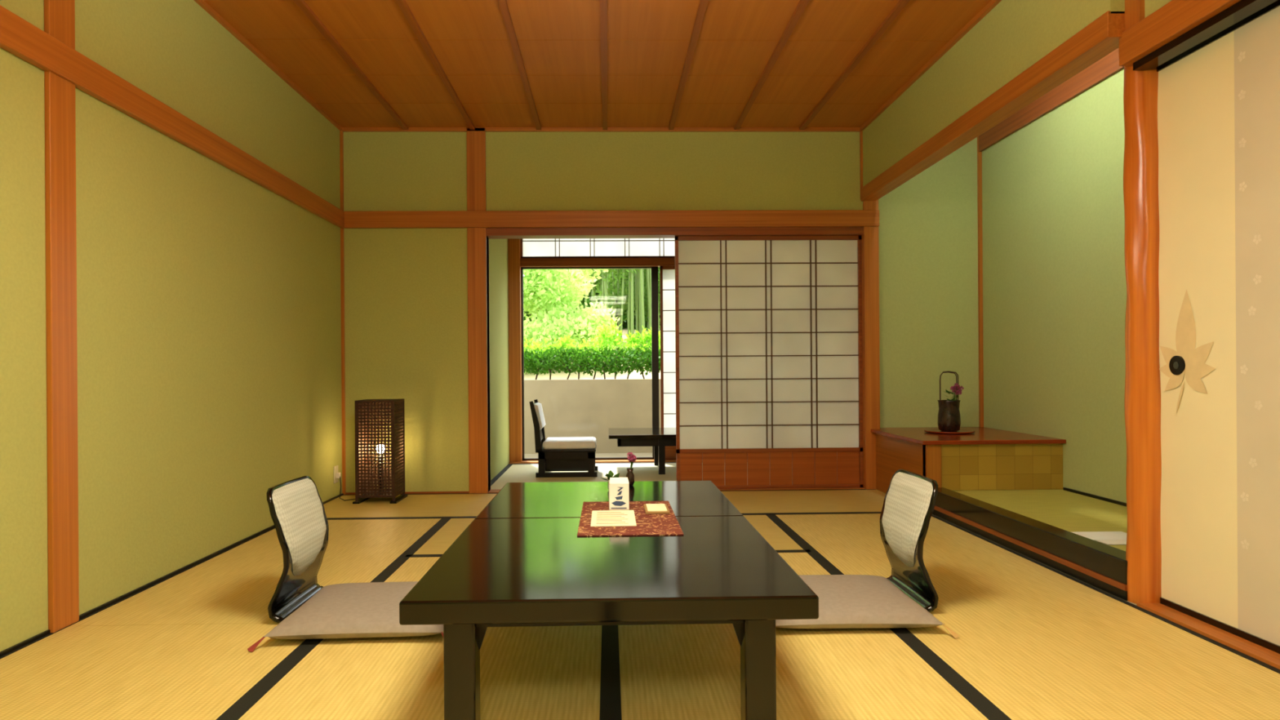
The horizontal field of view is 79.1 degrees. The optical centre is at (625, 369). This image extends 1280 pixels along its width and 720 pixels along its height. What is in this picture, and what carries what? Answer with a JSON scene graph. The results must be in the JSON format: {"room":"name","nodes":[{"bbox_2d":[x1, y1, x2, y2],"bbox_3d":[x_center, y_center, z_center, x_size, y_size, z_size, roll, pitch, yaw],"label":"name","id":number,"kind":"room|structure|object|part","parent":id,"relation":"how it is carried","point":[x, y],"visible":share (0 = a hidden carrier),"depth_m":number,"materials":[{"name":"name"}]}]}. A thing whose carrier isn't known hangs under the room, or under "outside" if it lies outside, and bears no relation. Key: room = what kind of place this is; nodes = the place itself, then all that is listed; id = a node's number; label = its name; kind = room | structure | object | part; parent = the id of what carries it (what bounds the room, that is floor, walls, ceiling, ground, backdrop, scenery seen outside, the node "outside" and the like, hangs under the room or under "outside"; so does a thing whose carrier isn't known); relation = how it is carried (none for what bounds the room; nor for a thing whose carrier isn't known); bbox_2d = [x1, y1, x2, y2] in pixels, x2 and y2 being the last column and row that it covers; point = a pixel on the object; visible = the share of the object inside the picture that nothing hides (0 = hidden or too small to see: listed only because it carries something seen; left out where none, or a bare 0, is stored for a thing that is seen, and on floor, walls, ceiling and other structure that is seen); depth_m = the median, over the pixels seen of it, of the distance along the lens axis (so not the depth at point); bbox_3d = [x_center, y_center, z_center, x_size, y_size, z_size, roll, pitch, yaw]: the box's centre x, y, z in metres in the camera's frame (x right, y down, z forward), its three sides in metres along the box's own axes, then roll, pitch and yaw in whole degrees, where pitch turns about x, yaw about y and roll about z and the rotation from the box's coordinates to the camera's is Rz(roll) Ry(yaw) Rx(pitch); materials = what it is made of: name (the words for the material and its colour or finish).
{"room":"traditional dwelling","nodes":[
{"label":"traditional dwelling","id":0,"kind":"room"},
{"bbox_2d":[0,0,342,651],"bbox_3d":[-1.865,-0.390,1.618,0.100,2.546,7.120,0,0,-1],"label":"wall","id":1,"kind":"structure","parent":0,"point":[209,299],"depth_m":3.10,"materials":[{"name":"green paint"}]},
{"bbox_2d":[44,0,79,632],"bbox_3d":[-1.826,-0.390,2.509,0.018,2.446,0.120,0,0,-1],"label":"post","id":2,"kind":"object","parent":1,"relation":"attached to","point":[59,15],"visible":1,"depth_m":2.49,"materials":[{"name":"wood"}]},
{"bbox_2d":[0,493,343,656],"bbox_3d":[-1.802,0.827,1.619,0.008,0.012,7.120,0,0,-1],"label":"baseboard","id":3,"kind":"structure","parent":1,"relation":"attached to","point":[94,610],"depth_m":2.92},
{"bbox_2d":[0,4,345,228],"bbox_3d":[-1.804,-0.998,1.620,0.030,0.110,7.120,0,0,-1],"label":"wall rail","id":4,"kind":"object","parent":1,"relation":"attached to","point":[19,37],"visible":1,"depth_m":2.91,"materials":[{"name":"wood"}]},
{"bbox_2d":[194,0,342,130],"bbox_3d":[-1.813,-1.603,1.619,0.020,0.020,7.120,0,0,-1],"label":"crown molding","id":5,"kind":"structure","parent":1,"relation":"attached to","point":[203,4],"depth_m":3.98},
{"bbox_2d":[333,465,340,483],"bbox_3d":[-1.870,0.678,5.034,0.030,0.110,0.070,0,0,-1],"label":"wall outlet","id":6,"kind":"object","parent":1,"relation":"attached to","point":[336,475],"visible":1,"depth_m":5.02,"materials":[{"name":"plastic"}]},
{"bbox_2d":[336,472,340,478],"bbox_3d":[-1.866,0.685,5.034,0.022,0.035,0.030,0,0,-1],"label":"socket","id":7,"kind":"object","parent":6,"relation":"attached to","point":[338,474],"depth_m":5.02,"materials":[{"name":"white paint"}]},
{"bbox_2d":[339,131,346,494],"bbox_3d":[-1.887,-0.390,5.170,0.018,2.446,0.018,0,0,-1],"label":"post","id":8,"kind":"object","parent":1,"relation":"attached to","point":[341,133],"visible":0.86,"depth_m":5.16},
{"bbox_2d":[345,491,469,494],"bbox_3d":[-1.467,0.823,5.184,0.840,0.014,0.008,0,0,-1],"label":"baseboard","id":9,"kind":"structure","parent":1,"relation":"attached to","point":[406,492],"depth_m":5.18,"materials":[{"name":"brown wood"}]},
{"bbox_2d":[339,127,862,132],"bbox_3d":[-0.152,-1.613,5.208,3.505,0.024,0.020,0,0,-1],"label":"crown molding","id":10,"kind":"structure","parent":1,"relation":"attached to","point":[344,129],"depth_m":5.20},
{"bbox_2d":[343,132,490,492],"bbox_3d":[-1.464,-0.393,5.238,1.065,2.546,0.100,0,0,-1],"label":"wall","id":11,"kind":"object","parent":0,"point":[406,290],"visible":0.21,"depth_m":5.19,"materials":[{"name":"green paint"}]},
{"bbox_2d":[466,128,490,493],"bbox_3d":[-0.995,-0.396,5.244,0.125,2.446,0.130,0,0,-1],"label":"post","id":12,"kind":"object","parent":11,"relation":"attached to","point":[478,353],"visible":0.89,"depth_m":5.18,"materials":[{"name":"wood"}]},
{"bbox_2d":[488,238,509,480],"bbox_3d":[-1.073,-0.372,6.162,0.100,2.500,1.730,0,0,-1],"label":"wall","id":13,"kind":"structure","parent":0,"point":[498,248],"depth_m":6.26,"materials":[{"name":"green paint"}]},
{"bbox_2d":[507,238,675,462],"bbox_3d":[0.275,-0.382,6.958,2.630,2.400,0.120,0,0,-1],"label":"trim","id":14,"kind":"structure","parent":13,"relation":"attached to","point":[515,262],"depth_m":6.87,"materials":[{"name":"brown wood"}]},
{"bbox_3d":[-0.988,-0.373,6.929,0.105,2.400,0.120,0,0,-1],"label":"post","id":15,"kind":"part","parent":14,"relation":"part of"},
{"bbox_2d":[520,238,675,258],"bbox_3d":[0.322,-1.160,6.959,2.525,0.325,0.030,0,0,-1],"label":"transom window","id":16,"kind":"structure","parent":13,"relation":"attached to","point":[530,247],"depth_m":6.95,"materials":[{"name":"paper"}]},
{"bbox_2d":[490,459,792,489],"bbox_3d":[0.516,0.835,6.188,3.100,0.062,1.670,0,0,-1],"label":"floor","id":17,"kind":"structure","parent":0,"point":[525,471],"depth_m":6.20,"materials":[{"name":"fabric"}]},
{"bbox_2d":[528,399,597,477],"bbox_3d":[-0.483,0.531,6.141,0.515,0.585,0.400,0,0,-1],"label":"chair","id":18,"kind":"object","parent":17,"relation":"on","point":[554,454],"visible":1,"depth_m":5.95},
{"bbox_3d":[-0.690,0.437,5.951,0.095,0.395,0.030,0,0,-1],"label":"post","id":19,"kind":"part","parent":18,"relation":"part of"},
{"bbox_3d":[-0.697,0.410,6.136,0.060,0.290,0.340,0,0,-1],"label":"panel","id":20,"kind":"part","parent":18,"relation":"part of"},
{"bbox_3d":[-0.698,0.437,6.321,0.095,0.395,0.030,0,0,-1],"label":"post","id":21,"kind":"part","parent":18,"relation":"part of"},
{"bbox_3d":[-0.455,0.723,5.956,0.470,0.200,0.030,0,0,-1],"label":"frame","id":22,"kind":"part","parent":18,"relation":"part of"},
{"bbox_3d":[-0.465,0.623,6.141,0.460,0.020,0.400,0,0,-1],"label":"seat frame","id":23,"kind":"part","parent":18,"relation":"part of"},
{"bbox_3d":[-0.460,0.698,6.141,0.350,0.130,0.300,0,0,-1],"label":"panel","id":24,"kind":"part","parent":18,"relation":"part of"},
{"bbox_3d":[-0.464,0.723,6.326,0.470,0.200,0.030,0,0,-1],"label":"frame","id":25,"kind":"part","parent":18,"relation":"part of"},
{"bbox_2d":[520,266,658,460],"bbox_3d":[-0.319,-0.056,6.990,1.230,1.733,0.050,0,0,-1],"label":"frame","id":26,"kind":"object","parent":17,"relation":"on","point":[655,313],"visible":0.79,"depth_m":6.98,"materials":[{"name":"metal"}]},
{"bbox_2d":[659,266,675,460],"bbox_3d":[0.952,-0.065,6.953,1.280,1.733,0.030,0,0,-1],"label":"frame","id":27,"kind":"object","parent":26,"relation":"on","point":[661,268],"visible":0.2,"depth_m":6.92,"materials":[{"name":"brown wood"}]},
{"bbox_2d":[662,269,675,427],"bbox_3d":[0.951,-0.164,6.958,1.236,1.478,0.001,0,0,-1],"label":"paper","id":28,"kind":"object","parent":27,"relation":"attached to","point":[668,275],"visible":0.21,"depth_m":6.94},
{"bbox_2d":[662,289,675,414],"bbox_3d":[0.952,-0.164,6.949,1.236,1.478,0.016,0,0,-1],"label":"lattice","id":29,"kind":"object","parent":27,"relation":"attached to","point":[663,290],"visible":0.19,"depth_m":6.93,"materials":[{"name":"brown wood"}]},
{"bbox_2d":[665,445,675,457],"bbox_3d":[0.957,0.691,6.953,1.233,0.180,0.012,0,0,-1],"label":"board","id":30,"kind":"object","parent":27,"relation":"attached to","point":[670,451],"visible":0.03,"depth_m":6.93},
{"bbox_3d":[0.498,0.810,6.943,3.100,0.012,0.160,0,0,-1],"label":"window sill","id":31,"kind":"part","parent":17,"relation":"part of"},
{"bbox_2d":[608,427,675,474],"bbox_3d":[0.235,0.661,6.367,0.750,0.315,0.720,0,0,-1],"label":"side table","id":32,"kind":"object","parent":17,"relation":"on","point":[659,438],"visible":0.56,"depth_m":6.06,"materials":[{"name":"black paint"}]},
{"bbox_2d":[485,132,862,210],"bbox_3d":[0.381,-1.319,5.280,2.640,0.720,0.100,0,0,-1],"label":"wall","id":33,"kind":"structure","parent":0,"point":[525,171],"depth_m":5.23,"materials":[{"name":"green paint"}]},
{"bbox_2d":[344,209,879,228],"bbox_3d":[-0.080,-1.010,5.202,3.580,0.110,0.035,0,0,-1],"label":"wall rail","id":34,"kind":"object","parent":33,"relation":"attached to","point":[764,218],"visible":1,"depth_m":5.18,"materials":[{"name":"wood"}]},
{"bbox_2d":[486,226,863,239],"bbox_3d":[0.336,-0.933,5.284,2.545,0.051,0.130,0,0,-1],"label":"lintel","id":35,"kind":"object","parent":33,"relation":"attached to","point":[491,233],"visible":0.93,"depth_m":5.23,"materials":[{"name":"brown wood"}]},
{"bbox_2d":[877,137,978,493],"bbox_3d":[2.085,-0.450,5.409,0.760,2.610,0.080,0,0,-1],"label":"wall","id":36,"kind":"structure","parent":0,"point":[928,226],"depth_m":5.37,"materials":[{"name":"paint"}]},
{"bbox_2d":[862,0,1124,186],"bbox_3d":[1.665,-1.455,3.959,0.070,0.466,2.600,0,0,-1],"label":"wall","id":37,"kind":"structure","parent":0,"point":[1014,35],"depth_m":3.63,"materials":[{"name":"green paint"}]},
{"bbox_2d":[859,131,862,199],"bbox_3d":[1.595,-1.394,5.249,0.014,0.486,0.018,0,0,-1],"label":"strip","id":38,"kind":"object","parent":37,"relation":"attached to","point":[860,132],"visible":0.86,"depth_m":5.24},
{"bbox_2d":[859,0,1001,130],"bbox_3d":[1.671,-1.626,1.689,0.020,0.024,7.100,0,0,-1],"label":"crown molding","id":39,"kind":"structure","parent":37,"relation":"attached to","point":[993,3],"depth_m":4.03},
{"bbox_2d":[861,10,1124,201],"bbox_3d":[1.672,-1.187,3.959,0.100,0.090,2.600,0,0,-1],"label":"lintel beam","id":40,"kind":"structure","parent":37,"relation":"attached to","point":[1100,37],"depth_m":3.32,"materials":[{"name":"wood"}]},
{"bbox_2d":[932,505,1127,600],"bbox_3d":[1.759,0.780,3.826,0.080,0.055,2.230,0,0,-1],"label":"baseboard","id":41,"kind":"structure","parent":0,"point":[1109,585],"depth_m":3.24,"materials":[{"name":"brown wood"}]},
{"bbox_2d":[892,475,1127,584],"bbox_3d":[1.771,0.710,3.826,0.095,0.085,2.230,0,0,-1],"label":"sill","id":42,"kind":"structure","parent":41,"relation":"on","point":[1108,561],"depth_m":3.25,"materials":[{"name":"wood"}]},
{"bbox_2d":[953,488,1127,551],"bbox_3d":[2.158,0.735,4.075,0.690,0.100,2.590,0,0,-1],"label":"mat","id":43,"kind":"object","parent":41,"relation":"on","point":[1068,511],"visible":0.25,"depth_m":3.85,"materials":[{"name":"wicker"}]},
{"bbox_2d":[871,426,1066,493],"bbox_3d":[2.074,0.602,4.873,0.819,0.408,0.989,0,0,-1],"label":"base cabinet","id":44,"kind":"object","parent":43,"relation":"on","point":[985,458],"visible":0.8,"depth_m":4.42,"materials":[{"name":"brown wood"}]},
{"bbox_3d":[1.710,0.616,4.830,0.020,0.385,0.820,0,0,-1],"label":"panel","id":45,"kind":"part","parent":44,"relation":"part of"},
{"bbox_3d":[1.749,0.550,4.428,0.080,0.255,0.065,0,0,-1],"label":"corner post","id":46,"kind":"part","parent":44,"relation":"part of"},
{"bbox_2d":[924,428,974,434],"bbox_3d":[2.042,0.390,4.897,0.300,0.014,0.300,0,0,-1],"label":"tray","id":47,"kind":"object","parent":44,"relation":"on","point":[931,430],"visible":0.81,"depth_m":4.84,"materials":[{"name":"red paint"}]},
{"bbox_2d":[937,370,964,431],"bbox_3d":[2.052,0.197,4.898,0.158,0.380,0.136,0,0,-1],"label":"flower vase","id":48,"kind":"object","parent":47,"relation":"on","point":[948,413],"visible":1,"depth_m":4.85,"materials":[{"name":"ceramic"}]},
{"bbox_3d":[2.042,0.111,4.910,0.114,0.198,0.006,0,0,-1],"label":"hoop handle","id":49,"kind":"part","parent":48,"relation":"part of","materials":[{"name":"wicker"}]},
{"bbox_3d":[2.043,0.106,4.898,0.122,0.199,0.007,0,0,-1],"label":"hoop handle","id":50,"kind":"part","parent":48,"relation":"part of","materials":[{"name":"wicker"}]},
{"bbox_3d":[2.141,0.552,4.425,0.704,0.263,0.020,0,0,-1],"label":"panel","id":51,"kind":"part","parent":44,"relation":"part of","materials":[{"name":"gold metal"}]},
{"bbox_2d":[1072,531,1126,544],"bbox_3d":[1.999,0.682,3.146,0.270,0.005,0.220,0,0,-1],"label":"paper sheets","id":52,"kind":"object","parent":43,"relation":"on","point":[1105,537],"visible":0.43,"depth_m":3.16,"materials":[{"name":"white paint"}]},
{"bbox_2d":[1123,66,1161,604],"bbox_3d":[1.803,-0.143,2.696,0.121,1.900,0.121,0,0,-1],"label":"pillar","id":53,"kind":"structure","parent":41,"relation":"on","point":[1142,398],"depth_m":2.65,"materials":[{"name":"brown wood"}]},
{"bbox_2d":[939,517,1136,605],"bbox_3d":[0.030,0.905,1.711,3.875,0.070,7.220,0,0,-1],"label":"subfloor","id":54,"kind":"object","parent":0,"point":[940,517],"visible":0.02,"depth_m":3.06,"materials":[{"name":"brown wood"}]},
{"bbox_2d":[0,622,305,719],"bbox_3d":[-1.371,0.855,1.629,0.870,0.050,1.799,0,0,-1],"label":"mat","id":55,"kind":"object","parent":54,"relation":"on","point":[158,672],"visible":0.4,"depth_m":2.13,"materials":[{"name":"wicker"}]},
{"bbox_2d":[70,518,440,626],"bbox_3d":[-1.412,0.855,3.429,0.870,0.050,1.799,0,0,-1],"label":"mat","id":56,"kind":"object","parent":54,"relation":"on","point":[237,585],"visible":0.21,"depth_m":3.10,"materials":[{"name":"wicker"}]},
{"bbox_2d":[266,475,328,622],"bbox_3d":[-0.974,0.606,2.708,0.432,0.438,0.393,0,0,-1],"label":"chair","id":57,"kind":"object","parent":56,"relation":"on","point":[296,508],"visible":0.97,"depth_m":2.66,"materials":[{"name":"black paint"}]},
{"bbox_2d":[323,493,496,517],"bbox_3d":[-0.990,0.852,4.769,1.775,0.050,0.860,0,0,-1],"label":"mat","id":58,"kind":"object","parent":54,"relation":"on","point":[439,504],"visible":0.36,"depth_m":4.71,"materials":[{"name":"wicker"}]},
{"bbox_2d":[339,399,407,503],"bbox_3d":[-1.643,0.511,4.944,0.428,0.640,0.270,0,0,-1],"label":"floor lamp","id":59,"kind":"object","parent":58,"relation":"on","point":[366,435],"visible":1,"depth_m":4.83,"materials":[{"name":"wood"}]},
{"bbox_3d":[-1.784,0.761,4.955,0.203,0.139,0.082,0,0,27],"label":"power cord","id":60,"kind":"part","parent":59,"relation":"part of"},
{"bbox_3d":[-1.562,0.793,4.946,0.230,0.006,0.230,0,0,-1],"label":"plate","id":61,"kind":"part","parent":59,"relation":"part of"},
{"bbox_3d":[-1.564,0.493,4.946,0.236,0.605,0.236,0,0,-1],"label":"lamp shade","id":62,"kind":"part","parent":59,"relation":"part of","materials":[{"name":"wood"}]},
{"bbox_2d":[379,454,383,493],"bbox_3d":[-1.563,0.666,4.946,0.036,0.260,0.036,0,0,-1],"label":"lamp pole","id":63,"kind":"object","parent":59,"relation":"attached to","point":[380,455],"depth_m":4.93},
{"bbox_2d":[238,556,601,719],"bbox_3d":[-0.505,0.849,2.549,0.905,0.050,1.799,0,0,-1],"label":"mat","id":64,"kind":"object","parent":54,"relation":"on","point":[527,673],"visible":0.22,"depth_m":2.08,"materials":[{"name":"wicker"}]},
{"bbox_2d":[247,581,443,652],"bbox_3d":[-0.828,0.790,2.582,0.623,0.068,0.623,0,0,-1],"label":"floor cushion","id":65,"kind":"object","parent":64,"relation":"on","point":[370,609],"visible":0.75,"depth_m":2.40,"materials":[{"name":"fabric"}]},
{"bbox_2d":[399,480,818,719],"bbox_3d":[-0.051,0.650,2.482,0.882,0.340,1.715,0,0,-1],"label":"dining table","id":66,"kind":"object","parent":64,"relation":"on","point":[522,561],"visible":1,"depth_m":1.77,"materials":[{"name":"black paint"}]},
{"bbox_3d":[-0.358,0.677,1.697,0.068,0.290,0.070,0,0,-1],"label":"leg","id":67,"kind":"part","parent":66,"relation":"part of","materials":[{"name":"black paint"}]},
{"bbox_2d":[600,470,619,488],"bbox_3d":[-0.052,0.442,3.102,0.089,0.076,0.081,0,0,-31],"label":"glass bud vase","id":68,"kind":"object","parent":66,"relation":"on","point":[611,473],"visible":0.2,"depth_m":3.11,"materials":[{"name":"glass"}]},
{"bbox_2d":[577,500,683,536],"bbox_3d":[0.007,0.478,2.526,0.308,0.003,0.570,0,0,-1],"label":"mat","id":69,"kind":"object","parent":66,"relation":"on","point":[646,524],"visible":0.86,"depth_m":2.39,"materials":[{"name":"fabric"}]},
{"bbox_2d":[590,510,636,526],"bbox_3d":[-0.040,0.475,2.490,0.140,0.002,0.260,0,0,-1],"label":"menu sheet","id":70,"kind":"object","parent":69,"relation":"on","point":[599,517],"visible":1,"depth_m":2.47,"materials":[{"name":"beige paper"}]},
{"bbox_2d":[608,477,629,510],"bbox_3d":[-0.023,0.423,2.660,0.068,0.107,0.061,0,0,-1],"label":"carton","id":71,"kind":"object","parent":69,"relation":"on","point":[619,487],"visible":1,"depth_m":2.63,"materials":[{"name":"white paint"}]},
{"bbox_2d":[611,487,626,508],"bbox_3d":[-0.024,0.434,2.629,0.053,0.074,0.001,0,0,-1],"label":"artwork","id":72,"kind":"object","parent":71,"relation":"attached to","point":[616,503],"depth_m":2.63},
{"bbox_2d":[643,503,670,514],"bbox_3d":[0.104,0.470,2.628,0.080,0.010,0.150,0,0,-1],"label":"card","id":73,"kind":"object","parent":69,"relation":"on","point":[650,508],"visible":1,"depth_m":2.59,"materials":[{"name":"yellow"}]},
{"bbox_2d":[626,452,636,485],"bbox_3d":[0.022,0.410,3.221,0.044,0.138,0.040,0,0,25],"label":"bud vase","id":74,"kind":"object","parent":66,"relation":"on","point":[632,458],"visible":0.98,"depth_m":3.21,"materials":[{"name":"ceramic"}]},
{"bbox_3d":[0.292,0.673,1.712,0.068,0.290,0.070,0,0,-1],"label":"leg","id":75,"kind":"part","parent":66,"relation":"part of","materials":[{"name":"black paint"}]},
{"bbox_2d":[413,518,474,554],"bbox_3d":[-0.535,0.849,3.899,0.905,0.050,0.899,0,0,-1],"label":"mat","id":76,"kind":"object","parent":54,"relation":"on","point":[438,544],"visible":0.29,"depth_m":3.82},
{"bbox_2d":[488,487,865,493],"bbox_3d":[0.348,0.835,5.287,2.545,0.046,0.125,0,0,-1],"label":"threshold","id":77,"kind":"object","parent":54,"relation":"on","point":[492,491],"visible":0.21,"depth_m":5.25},
{"bbox_2d":[674,235,863,488],"bbox_3d":[0.977,-0.053,5.293,1.275,1.720,0.030,0,0,-1],"label":"screen","id":78,"kind":"object","parent":77,"relation":"on","point":[768,329],"visible":0.95,"depth_m":5.29,"materials":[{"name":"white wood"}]},
{"bbox_2d":[742,515,803,550],"bbox_3d":[0.370,0.842,3.919,0.905,0.050,0.899,0,0,-1],"label":"mat","id":79,"kind":"object","parent":54,"relation":"on","point":[776,537],"visible":0.21,"depth_m":3.86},
{"bbox_2d":[617,552,988,719],"bbox_3d":[0.400,0.842,2.570,0.905,0.050,1.799,0,0,-1],"label":"mat","id":80,"kind":"object","parent":54,"relation":"on","point":[668,672],"visible":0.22,"depth_m":2.06,"materials":[{"name":"wicker"}]},
{"bbox_2d":[775,574,959,638],"bbox_3d":[0.711,0.779,2.637,0.617,0.068,0.617,0,0,-1],"label":"floor cushion","id":81,"kind":"object","parent":80,"relation":"on","point":[845,601],"visible":0.62,"depth_m":2.46,"materials":[{"name":"fabric"}]},
{"bbox_2d":[720,489,885,513],"bbox_3d":[0.797,0.840,4.809,1.800,0.050,0.860,0,0,-1],"label":"mat","id":82,"kind":"object","parent":54,"relation":"on","point":[825,500],"visible":0.36,"depth_m":4.79,"materials":[{"name":"wicker"}]},
{"bbox_2d":[861,200,879,488],"bbox_3d":[1.664,-0.172,5.304,0.100,1.960,0.130,0,0,-1],"label":"post","id":83,"kind":"object","parent":54,"relation":"on","point":[869,239],"visible":0.71,"depth_m":5.24,"materials":[{"name":"wood"}]},
{"bbox_2d":[776,513,1138,613],"bbox_3d":[1.280,0.836,3.490,0.895,0.050,1.799,0,0,-1],"label":"mat","id":84,"kind":"object","parent":54,"relation":"on","point":[968,573],"visible":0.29,"depth_m":3.17,"materials":[{"name":"wicker"}]},
{"bbox_2d":[880,469,938,612],"bbox_3d":[0.840,0.593,2.760,0.432,0.438,0.393,0,0,-1],"label":"chair","id":85,"kind":"object","parent":84,"relation":"on","point":[909,500],"visible":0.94,"depth_m":2.72,"materials":[{"name":"black paint"}]},
{"bbox_2d":[906,610,1279,719],"bbox_3d":[1.320,0.836,1.690,0.895,0.050,1.799,0,0,-1],"label":"mat","id":86,"kind":"object","parent":54,"relation":"on","point":[1132,664],"visible":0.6,"depth_m":2.10,"materials":[{"name":"wicker"}]},
{"bbox_2d":[1136,602,1279,669],"bbox_3d":[1.867,0.826,0.397,0.140,0.062,4.510,0,0,-1],"label":"threshold","id":87,"kind":"object","parent":54,"relation":"on","point":[1260,653],"visible":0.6,"depth_m":2.34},
{"bbox_2d":[1156,2,1279,653],"bbox_3d":[1.838,-0.119,2.222,0.030,1.828,0.900,0,0,-1],"label":"door","id":88,"kind":"structure","parent":87,"relation":"on","point":[1208,226],"depth_m":2.36,"materials":[{"name":"paper"}]},
{"bbox_2d":[1168,355,1185,374],"bbox_3d":[1.818,-0.015,2.557,0.009,0.064,0.064,0,0,-1],"label":"ring","id":89,"kind":"object","parent":88,"relation":"attached to","point":[1179,359],"depth_m":2.55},
{"bbox_3d":[1.814,-0.015,2.557,0.001,0.024,0.024,0,0,-1],"label":"cup pull","id":90,"kind":"part","parent":89,"relation":"part of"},
{"bbox_2d":[1159,288,1215,413],"bbox_3d":[1.820,-0.056,2.522,0.003,0.413,0.249,0,0,-1],"label":"maple motif","id":91,"kind":"object","parent":88,"relation":"attached to","point":[1196,368],"visible":1,"depth_m":2.51,"materials":[{"name":"beige paper"}]},
{"bbox_3d":[1.833,-0.120,2.487,0.020,1.795,0.330,0,0,-1],"label":"paper panel","id":92,"kind":"part","parent":88,"relation":"part of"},
{"bbox_2d":[1237,51,1262,549],"bbox_3d":[1.826,-0.206,2.267,0.001,1.471,0.082,0,0,-1],"label":"blossom motifs","id":93,"kind":"object","parent":88,"relation":"attached to","point":[1257,402],"visible":1,"depth_m":2.28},
{"bbox_3d":[1.843,-0.120,2.057,0.020,1.795,0.530,0,0,-1],"label":"band panel","id":94,"kind":"part","parent":88,"relation":"part of","materials":[{"name":"paper"}]},
{"bbox_3d":[1.371,0.835,-0.539,0.895,0.050,2.659,0,0,-1],"label":"mat","id":95,"kind":"object","parent":54,"relation":"on","visible":0},
{"bbox_2d":[0,488,1279,719],"bbox_3d":[-0.019,0.819,1.660,3.575,0.002,7.120,0,0,-1],"label":"tatami borders","id":96,"kind":"object","parent":95,"relation":"on","point":[610,686],"visible":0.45,"depth_m":2.27,"materials":[{"name":"fabric"}]},
{"bbox_2d":[982,68,1126,502],"bbox_3d":[2.535,-0.453,4.094,0.080,2.610,2.730,0,0,-1],"label":"wall","id":97,"kind":"structure","parent":0,"point":[1055,283],"depth_m":4.40,"materials":[{"name":"paint"}]},
{"bbox_2d":[977,47,1126,506],"bbox_3d":[2.483,-0.507,4.082,0.022,2.380,2.590,0,0,-1],"label":"trim","id":98,"kind":"structure","parent":97,"relation":"attached to","point":[1107,66],"depth_m":4.75,"materials":[{"name":"brown wood"}]},
{"bbox_2d":[1144,0,1171,17],"bbox_3d":[1.822,-1.421,0.377,0.080,0.536,4.470,0,0,-1],"label":"wall","id":99,"kind":"structure","parent":0,"point":[1150,6],"depth_m":2.55,"materials":[{"name":"green paint"}]},
{"bbox_2d":[1119,0,1240,66],"bbox_3d":[1.778,-1.102,0.411,0.050,0.110,4.540,0,0,-1],"label":"wooden beam","id":100,"kind":"structure","parent":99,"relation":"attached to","point":[1175,18],"depth_m":2.46,"materials":[{"name":"wood"}]},
{"bbox_2d":[1124,0,1144,31],"bbox_3d":[1.751,-1.398,2.636,0.080,0.481,0.090,0,0,-1],"label":"post","id":101,"kind":"object","parent":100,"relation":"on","point":[1134,9],"visible":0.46,"depth_m":2.62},
{"bbox_3d":[-0.087,-1.660,1.659,3.675,0.030,7.120,0,0,-1],"label":"ceiling","id":102,"kind":"structure","parent":0,"visible":0},
{"bbox_2d":[203,0,991,127],"bbox_3d":[-0.072,-1.635,1.659,3.505,0.020,7.116,0,0,-1],"label":"boards","id":103,"kind":"object","parent":102,"relation":"attached to","point":[559,41],"visible":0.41,"depth_m":4.01,"materials":[{"name":"wood"}]},
{"bbox_2d":[293,0,910,129],"bbox_3d":[-0.059,-1.617,1.649,2.684,0.018,7.100,0,0,-1],"label":"batten","id":104,"kind":"object","parent":103,"relation":"attached to","point":[402,4],"visible":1,"depth_m":4.00,"materials":[{"name":"wood"}]},
{"label":"outside","id":105,"kind":"structure","parent":0,"visible":0},
{"bbox_2d":[524,312,660,379],"bbox_3d":[-0.493,-1.237,21.334,36.000,2.901,26.000,0,0,-1],"label":"ground","id":106,"kind":"structure","parent":105,"point":[562,375],"depth_m":11.85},
{"bbox_2d":[523,269,620,373],"bbox_3d":[-2.113,-1.605,13.347,4.102,3.482,3.320,0,0,-1],"label":"tree","id":107,"kind":"object","parent":106,"relation":"on","point":[559,287],"visible":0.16,"depth_m":12.70,"materials":[{"name":"green plant"}]},
{"bbox_2d":[523,271,660,330],"bbox_3d":[1.166,-2.672,22.610,10.093,5.170,4.167,0,0,-1],"label":"woodland","id":108,"kind":"object","parent":106,"relation":"on","point":[588,300],"visible":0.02,"depth_m":22.08,"materials":[{"name":"green plant"}]},
{"bbox_2d":[524,318,660,379],"bbox_3d":[-0.150,-0.226,9.000,6.636,0.781,0.741,0,0,-1],"label":"hedge","id":109,"kind":"object","parent":106,"relation":"on","point":[605,360],"visible":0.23,"depth_m":8.91,"materials":[{"name":"green plant"}]},
{"bbox_2d":[584,267,660,348],"bbox_3d":[0.681,-3.156,17.392,4.697,5.945,3.747,0,0,2],"label":"bamboo grove","id":110,"kind":"object","parent":106,"relation":"on","point":[641,277],"visible":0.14,"depth_m":16.95,"materials":[{"name":"green plant"}]},
{"bbox_3d":[1.941,-0.099,-0.916,0.080,1.910,1.880,0,0,-1],"label":"wall","id":111,"kind":"structure","parent":0,"visible":0},
{"bbox_2d":[1133,0,1279,71],"bbox_3d":[1.849,-1.038,0.397,0.130,0.030,4.510,0,0,-1],"label":"lintel","id":112,"kind":"object","parent":111,"relation":"attached to","point":[1239,12],"visible":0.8,"depth_m":2.36,"materials":[{"name":"black paint"}]},
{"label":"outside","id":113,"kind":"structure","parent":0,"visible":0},
{"bbox_2d":[524,453,652,457],"bbox_3d":[0.333,0.923,7.634,7.000,0.090,1.150,0,0,-1],"label":"floor","id":114,"kind":"structure","parent":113,"point":[597,455],"depth_m":8.00,"materials":[{"name":"concrete"}]},
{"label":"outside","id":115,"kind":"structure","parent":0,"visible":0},
{"bbox_2d":[524,378,661,453],"bbox_3d":[-0.184,0.536,8.268,12.000,0.870,0.140,0,0,-1],"label":"wall","id":116,"kind":"structure","parent":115,"point":[571,408],"depth_m":8.20,"materials":[{"name":"concrete"}]}
]}

